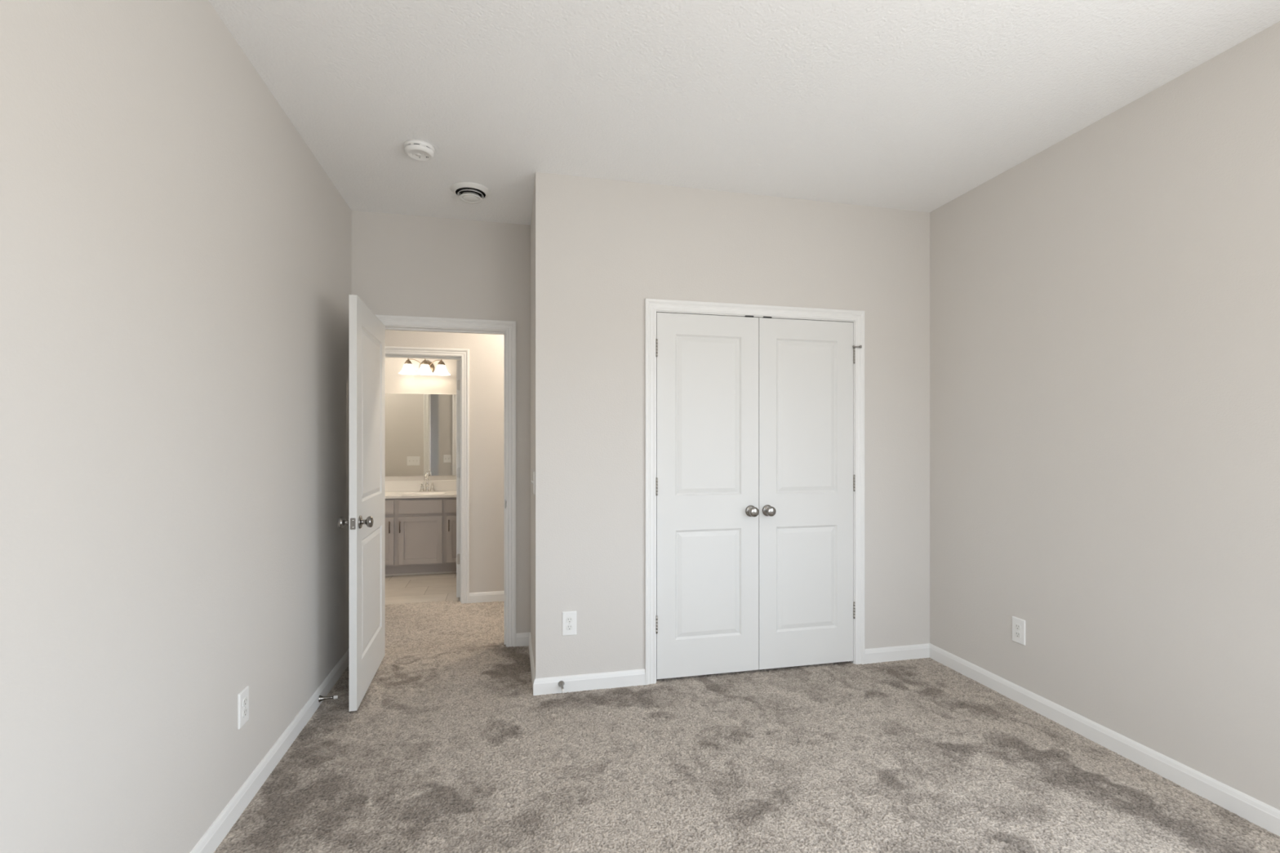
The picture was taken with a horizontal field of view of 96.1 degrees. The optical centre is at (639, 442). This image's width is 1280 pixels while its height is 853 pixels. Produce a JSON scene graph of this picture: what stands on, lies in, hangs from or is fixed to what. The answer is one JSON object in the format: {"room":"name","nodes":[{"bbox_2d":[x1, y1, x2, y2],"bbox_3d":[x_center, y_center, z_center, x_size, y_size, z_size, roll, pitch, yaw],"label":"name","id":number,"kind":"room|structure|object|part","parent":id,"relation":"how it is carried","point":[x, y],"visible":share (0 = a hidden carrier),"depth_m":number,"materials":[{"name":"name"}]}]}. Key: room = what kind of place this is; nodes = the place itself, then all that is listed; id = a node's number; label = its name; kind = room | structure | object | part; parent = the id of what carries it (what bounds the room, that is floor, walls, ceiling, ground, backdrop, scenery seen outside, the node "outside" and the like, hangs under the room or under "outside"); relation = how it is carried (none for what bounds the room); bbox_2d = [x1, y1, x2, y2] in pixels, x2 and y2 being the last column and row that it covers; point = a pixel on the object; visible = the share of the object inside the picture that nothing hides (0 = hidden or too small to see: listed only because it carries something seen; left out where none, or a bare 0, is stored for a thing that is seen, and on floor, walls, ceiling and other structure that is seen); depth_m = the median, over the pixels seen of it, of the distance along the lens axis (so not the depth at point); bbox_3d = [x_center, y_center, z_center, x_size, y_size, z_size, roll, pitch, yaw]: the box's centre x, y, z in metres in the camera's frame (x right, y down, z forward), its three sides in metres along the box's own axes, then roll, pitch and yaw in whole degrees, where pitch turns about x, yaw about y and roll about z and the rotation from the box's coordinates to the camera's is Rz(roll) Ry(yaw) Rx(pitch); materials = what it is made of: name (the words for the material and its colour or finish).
{"room":"empty bedroom","nodes":[
{"label":"empty bedroom","id":0,"kind":"room"},
{"bbox_2d":[0,0,351,852],"bbox_3d":[-1.291,-0.024,1.179,0.115,2.790,4.772,0,0,-13],"label":"wall","id":1,"kind":"structure","parent":0,"point":[175,254],"depth_m":1.56,"materials":[{"name":"beige paint"}]},
{"bbox_2d":[237,685,248,729],"bbox_3d":[-1.434,0.959,2.085,0.009,0.127,0.077,0,0,-13],"label":"wall outlet","id":2,"kind":"object","parent":1,"relation":"attached to","point":[243,696],"visible":1,"depth_m":2.07,"materials":[{"name":"white plastic"}]},
{"bbox_2d":[242,697,247,706],"bbox_3d":[-1.431,0.940,2.086,0.002,0.029,0.034,0,0,-13],"label":"receptacle","id":3,"kind":"object","parent":2,"relation":"attached to","point":[244,699],"depth_m":2.08,"materials":[{"name":"white plastic"}]},
{"bbox_2d":[242,707,247,717],"bbox_3d":[-1.431,0.979,2.086,0.002,0.029,0.034,0,0,-13],"label":"receptacle","id":4,"kind":"object","parent":2,"relation":"attached to","point":[244,709],"depth_m":2.08,"materials":[{"name":"white plastic"}]},
{"bbox_2d":[190,648,349,852],"bbox_3d":[-1.194,1.286,1.201,0.085,0.094,4.772,0,0,-13],"label":"baseboard","id":5,"kind":"structure","parent":1,"relation":"attached to","point":[211,839],"depth_m":2.23,"materials":[{"name":"white paint"}]},
{"bbox_2d":[318,695,337,702],"bbox_3d":[-1.566,1.285,2.895,0.084,0.033,0.033,0,0,-13],"label":"door stop","id":6,"kind":"object","parent":1,"relation":"attached to","point":[321,698],"visible":1,"depth_m":2.89,"materials":[{"name":"silver metal"}]},
{"bbox_2d":[385,357,457,480],"bbox_3d":[-2.898,-0.024,6.184,2.590,2.790,0.115,0,0,-13],"label":"wall","id":7,"kind":"structure","parent":0,"point":[395,382],"depth_m":6.24,"materials":[{"name":"beige paint"}]},
{"bbox_2d":[385,393,456,476],"bbox_3d":[-2.307,-0.081,6.256,1.125,0.888,0.006,0,0,-13],"label":"bathroom mirror","id":8,"kind":"object","parent":7,"relation":"attached to","point":[420,429],"visible":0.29,"depth_m":6.24,"materials":[{"name":"clear glass"}]},
{"bbox_2d":[385,480,456,492],"bbox_3d":[-2.303,0.472,6.249,1.192,0.114,0.020,0,0,-13],"label":"backsplash","id":9,"kind":"structure","parent":7,"relation":"attached to","point":[442,485],"depth_m":6.21,"materials":[{"name":"white stone"}]},
{"bbox_2d":[399,358,450,375],"bbox_3d":[-2.289,-0.806,6.137,0.520,0.165,0.247,0,0,-13],"label":"vanity light","id":10,"kind":"object","parent":7,"relation":"attached to","point":[426,367],"visible":1,"depth_m":6.08,"materials":[{"name":"white glass"}]},
{"bbox_3d":[-2.444,-0.774,6.071,0.188,0.101,0.188,0,0,-13],"label":"lamp shade","id":11,"kind":"part","parent":10,"relation":"part of","materials":[{"name":"white glass"}]},
{"bbox_3d":[-2.283,-0.774,6.108,0.188,0.101,0.188,0,0,-13],"label":"lamp shade","id":12,"kind":"part","parent":10,"relation":"part of","materials":[{"name":"white glass"}]},
{"bbox_3d":[-2.121,-0.774,6.145,0.188,0.101,0.188,0,0,-13],"label":"lamp shade","id":13,"kind":"part","parent":10,"relation":"part of","materials":[{"name":"white glass"}]},
{"bbox_2d":[385,573,459,604],"bbox_3d":[-2.723,1.386,5.415,2.590,0.110,1.692,0,0,-13],"label":"floor","id":14,"kind":"structure","parent":0,"point":[410,588],"depth_m":5.26,"materials":[{"name":"beige tile"}]},
{"bbox_2d":[385,497,456,576],"bbox_3d":[-2.239,0.943,5.971,1.170,0.776,0.585,0,0,-13],"label":"vanity cabinet","id":15,"kind":"object","parent":14,"relation":"on","point":[420,533],"visible":0.66,"depth_m":5.74,"materials":[{"name":"grey paint"}]},
{"bbox_3d":[-2.568,0.641,5.642,0.296,0.133,0.020,0,0,-13],"label":"drawer","id":16,"kind":"part","parent":15,"relation":"part of","materials":[{"name":"grey paint"}]},
{"bbox_3d":[-2.568,0.972,5.642,0.296,0.470,0.020,0,0,-13],"label":"door","id":17,"kind":"part","parent":15,"relation":"part of","materials":[{"name":"grey paint"}]},
{"bbox_3d":[-2.183,0.641,5.729,0.410,0.133,0.020,0,0,-13],"label":"drawer","id":18,"kind":"part","parent":15,"relation":"part of","materials":[{"name":"grey paint"}]},
{"bbox_3d":[-2.183,0.972,5.729,0.410,0.470,0.020,0,0,-13],"label":"door","id":19,"kind":"part","parent":15,"relation":"part of","materials":[{"name":"grey paint"}]},
{"bbox_2d":[385,480,456,498],"bbox_3d":[-2.244,0.534,5.987,1.192,0.238,0.558,0,0,-13],"label":"countertop","id":20,"kind":"structure","parent":15,"relation":"on","point":[443,488],"depth_m":6.17,"materials":[{"name":"white stone"}]},
{"bbox_2d":[385,490,456,498],"bbox_3d":[-2.244,0.591,5.987,1.192,0.124,0.558,0,0,-13],"label":"sink","id":21,"kind":"object","parent":20,"relation":"in","point":[388,494],"depth_m":5.97,"materials":[{"name":"white ceramic"}]},
{"bbox_2d":[419,471,435,492],"bbox_3d":[-2.272,0.419,6.129,0.160,0.219,0.142,0,0,-13],"label":"faucet","id":22,"kind":"object","parent":20,"relation":"on","point":[432,489],"visible":1,"depth_m":6.16,"materials":[{"name":"silver metal"}]},
{"bbox_3d":[-2.333,0.476,6.161,0.053,0.090,0.053,0,0,-13],"label":"handle","id":23,"kind":"part","parent":22,"relation":"part of","materials":[{"name":"silver metal"}]},
{"bbox_3d":[-2.271,0.415,6.126,0.040,0.211,0.136,0,0,-13],"label":"spout","id":24,"kind":"part","parent":22,"relation":"part of","materials":[{"name":"silver metal"}]},
{"bbox_3d":[-2.231,0.476,6.184,0.053,0.090,0.053,0,0,-13],"label":"handle","id":25,"kind":"part","parent":22,"relation":"part of","materials":[{"name":"silver metal"}]},
{"bbox_3d":[-1.797,0.641,5.817,0.296,0.133,0.020,0,0,-13],"label":"drawer","id":26,"kind":"part","parent":15,"relation":"part of","materials":[{"name":"grey paint"}]},
{"bbox_3d":[-1.797,0.972,5.817,0.296,0.470,0.020,0,0,-13],"label":"door","id":27,"kind":"part","parent":15,"relation":"part of","materials":[{"name":"grey paint"}]},
{"bbox_2d":[351,210,530,633],"bbox_3d":[-0.141,-0.024,3.947,3.586,2.790,0.115,0,0,-13],"label":"wall","id":28,"kind":"structure","parent":0,"point":[402,264],"depth_m":3.67,"materials":[{"name":"beige paint"}]},
{"bbox_2d":[337,294,385,711],"bbox_3d":[-1.494,0.295,3.175,0.159,2.027,0.776,0,0,-14],"label":"door","id":29,"kind":"structure","parent":28,"relation":"in","point":[366,522],"depth_m":3.00,"materials":[{"name":"white paint"}]},
{"bbox_3d":[-1.460,0.397,2.850,0.062,0.065,0.065,0,0,-14],"label":"knob","id":30,"kind":"part","parent":29,"relation":"part of","materials":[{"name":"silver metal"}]},
{"bbox_3d":[-1.398,0.397,2.804,0.024,0.056,0.002,0,0,-14],"label":"latch plate","id":31,"kind":"part","parent":29,"relation":"part of","materials":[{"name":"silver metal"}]},
{"bbox_3d":[-1.366,0.397,2.874,0.062,0.065,0.065,0,0,-14],"label":"knob","id":32,"kind":"part","parent":29,"relation":"part of","materials":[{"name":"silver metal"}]},
{"bbox_2d":[374,314,515,647],"bbox_3d":[-1.254,0.273,3.685,0.898,2.116,0.132,0,0,-13],"label":"door frame","id":33,"kind":"structure","parent":28,"relation":"attached to","point":[392,322],"depth_m":3.72,"materials":[{"name":"white paint"}]},
{"bbox_2d":[385,329,503,592],"bbox_3d":[-1.984,-0.024,4.669,4.000,2.790,0.115,0,0,-13],"label":"wall","id":34,"kind":"structure","parent":0,"point":[486,350],"depth_m":4.77,"materials":[{"name":"beige paint"}]},
{"bbox_2d":[385,346,469,604],"bbox_3d":[-1.806,0.283,4.701,0.796,2.097,0.132,0,0,-13],"label":"door frame","id":35,"kind":"structure","parent":34,"relation":"attached to","point":[461,354],"depth_m":4.72,"materials":[{"name":"white paint"}]},
{"bbox_2d":[456,360,459,597],"bbox_3d":[-1.600,0.307,5.176,0.046,2.000,0.669,0,0,-13],"label":"door","id":36,"kind":"structure","parent":34,"relation":"in","point":[457,361],"depth_m":4.86,"materials":[{"name":"white paint"}]},
{"bbox_2d":[469,591,503,603],"bbox_3d":[-0.761,1.286,4.881,1.321,0.094,0.013,0,0,-13],"label":"baseboard","id":37,"kind":"structure","parent":34,"relation":"attached to","point":[495,596],"depth_m":4.76,"materials":[{"name":"white paint"}]},
{"bbox_2d":[530,186,534,665],"bbox_3d":[-0.588,-0.024,3.457,0.115,2.790,0.641,0,0,-13],"label":"wall","id":38,"kind":"structure","parent":0,"point":[532,220],"depth_m":3.42,"materials":[{"name":"beige paint"}]},
{"bbox_2d":[531,471,534,494],"bbox_3d":[-0.586,0.221,3.148,0.019,0.122,0.074,0,0,-13],"label":"light switch","id":39,"kind":"object","parent":38,"relation":"attached to","point":[533,482],"visible":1,"depth_m":3.14,"materials":[{"name":"white plastic"}]},
{"bbox_3d":[-0.580,0.221,3.150,0.006,0.122,0.074,0,0,-13],"label":"plate","id":40,"kind":"part","parent":39,"relation":"part of","materials":[{"name":"white plastic"}]},
{"bbox_2d":[515,631,645,695],"bbox_3d":[-0.388,1.286,3.437,0.680,0.094,0.769,0,0,-13],"label":"baseboard","id":41,"kind":"structure","parent":38,"relation":"attached to","point":[544,686],"depth_m":3.08,"materials":[{"name":"white paint"}]},
{"bbox_2d":[558,680,564,693],"bbox_3d":[-0.406,1.274,2.997,0.033,0.033,0.086,0,0,-13],"label":"door stop","id":42,"kind":"object","parent":41,"relation":"attached to","point":[561,683],"visible":1,"depth_m":3.01,"materials":[{"name":"silver metal"}]},
{"bbox_3d":[-0.408,1.274,3.005,0.033,0.033,0.068,0,0,-13],"label":"stem","id":43,"kind":"part","parent":42,"relation":"part of","materials":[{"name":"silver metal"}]},
{"bbox_2d":[534,172,929,678],"bbox_3d":[0.608,-0.024,3.341,2.394,2.790,0.115,0,0,-13],"label":"wall","id":44,"kind":"structure","parent":0,"point":[603,247],"depth_m":3.15,"materials":[{"name":"beige paint"}]},
{"bbox_2d":[562,610,576,635],"bbox_3d":[-0.374,0.961,3.055,0.077,0.127,0.009,0,0,-13],"label":"wall outlet","id":45,"kind":"object","parent":44,"relation":"attached to","point":[569,618],"visible":1,"depth_m":3.05,"materials":[{"name":"white plastic"}]},
{"bbox_2d":[566,617,573,622],"bbox_3d":[-0.374,0.942,3.052,0.034,0.029,0.002,0,0,-13],"label":"receptacle","id":46,"kind":"object","parent":45,"relation":"attached to","point":[569,620],"depth_m":3.05,"materials":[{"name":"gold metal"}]},
{"bbox_2d":[566,624,573,630],"bbox_3d":[-0.374,0.981,3.052,0.034,0.029,0.002,0,0,-13],"label":"receptacle","id":47,"kind":"object","parent":45,"relation":"attached to","point":[569,627],"depth_m":3.05,"materials":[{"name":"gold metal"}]},
{"bbox_2d":[655,312,759,679],"bbox_3d":[0.386,0.290,3.220,0.611,2.027,0.097,0,0,-13],"label":"door","id":48,"kind":"structure","parent":44,"relation":"in","point":[707,477],"depth_m":3.23,"materials":[{"name":"white paint"}]},
{"bbox_3d":[0.639,0.392,3.259,0.065,0.065,0.062,0,0,-13],"label":"knob","id":49,"kind":"part","parent":48,"relation":"part of","materials":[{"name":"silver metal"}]},
{"bbox_2d":[644,298,864,684],"bbox_3d":[0.671,0.273,3.347,1.345,2.116,0.132,0,0,-13],"label":"door frame","id":50,"kind":"structure","parent":44,"relation":"attached to","point":[652,306],"depth_m":3.25,"materials":[{"name":"white paint"}]},
{"bbox_2d":[758,316,862,669],"bbox_3d":[1.002,0.290,3.360,0.646,2.027,0.097,0,0,-13],"label":"door","id":51,"kind":"structure","parent":44,"relation":"in","point":[806,608],"depth_m":3.37,"materials":[{"name":"white paint"}]},
{"bbox_3d":[0.740,0.392,3.282,0.065,0.065,0.062,0,0,-13],"label":"knob","id":52,"kind":"part","parent":51,"relation":"part of","materials":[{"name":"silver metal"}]},
{"bbox_2d":[208,0,1279,225],"bbox_3d":[-0.776,-1.469,2.728,5.595,0.100,7.795,0,0,-13],"label":"ceiling","id":53,"kind":"structure","parent":0,"point":[917,105],"depth_m":2.29,"materials":[{"name":"white paint"}]},
{"bbox_2d":[404,139,435,160],"bbox_3d":[-1.059,-1.397,2.763,0.138,0.043,0.138,0,0,-13],"label":"smoke detector","id":54,"kind":"object","parent":53,"relation":"attached to","point":[417,149],"visible":1,"depth_m":2.73,"materials":[{"name":"white plastic"}]},
{"bbox_2d":[450,182,490,204],"bbox_3d":[-0.952,-1.393,3.237,0.216,0.050,0.216,0,0,-13],"label":"ceiling vent","id":55,"kind":"object","parent":53,"relation":"in","point":[467,192],"visible":1,"depth_m":3.20,"materials":[{"name":"white plastic"}]},
{"bbox_2d":[929,21,1279,810],"bbox_3d":[2.205,-0.024,1.974,0.115,2.790,5.002,0,0,-13],"label":"wall","id":56,"kind":"structure","parent":0,"point":[1104,305],"depth_m":2.41,"materials":[{"name":"beige paint"}]},
{"bbox_2d":[1012,616,1025,645],"bbox_3d":[1.925,0.958,2.929,0.009,0.127,0.077,0,0,-13],"label":"wall outlet","id":57,"kind":"object","parent":56,"relation":"attached to","point":[1018,624],"visible":1,"depth_m":2.92,"materials":[{"name":"white plastic"}]},
{"bbox_2d":[1014,623,1021,630],"bbox_3d":[1.922,0.939,2.928,0.002,0.029,0.034,0,0,-13],"label":"receptacle","id":58,"kind":"object","parent":57,"relation":"attached to","point":[1017,626],"depth_m":2.93,"materials":[{"name":"white plastic"}]},
{"bbox_2d":[1014,631,1021,638],"bbox_3d":[1.922,0.978,2.928,0.002,0.029,0.034,0,0,-13],"label":"receptacle","id":59,"kind":"object","parent":57,"relation":"attached to","point":[1017,633],"depth_m":2.93,"materials":[{"name":"white plastic"}]},
{"bbox_2d":[864,643,1279,836],"bbox_3d":[2.008,1.286,1.541,0.461,0.094,4.016,0,0,-13],"label":"baseboard","id":60,"kind":"structure","parent":56,"relation":"attached to","point":[1257,812],"depth_m":2.48,"materials":[{"name":"white paint"}]},
{"bbox_3d":[-0.590,1.388,1.909,5.595,0.106,6.115,0,0,-13],"label":"floor","id":61,"kind":"structure","parent":0,"visible":0},
{"bbox_2d":[385,600,503,653],"bbox_3d":[-1.865,1.322,4.147,3.800,0.008,1.161,0,0,-13],"label":"carpet","id":62,"kind":"object","parent":61,"relation":"on","point":[413,626],"visible":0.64,"depth_m":4.17,"materials":[{"name":"beige carpet"}]},
{"bbox_2d":[213,643,1279,852],"bbox_3d":[0.450,1.322,1.606,3.471,0.009,4.833,0,0,-13],"label":"carpet","id":63,"kind":"object","parent":61,"relation":"on","point":[447,750],"visible":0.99,"depth_m":2.29,"materials":[{"name":"grey carpet"}]}
]}

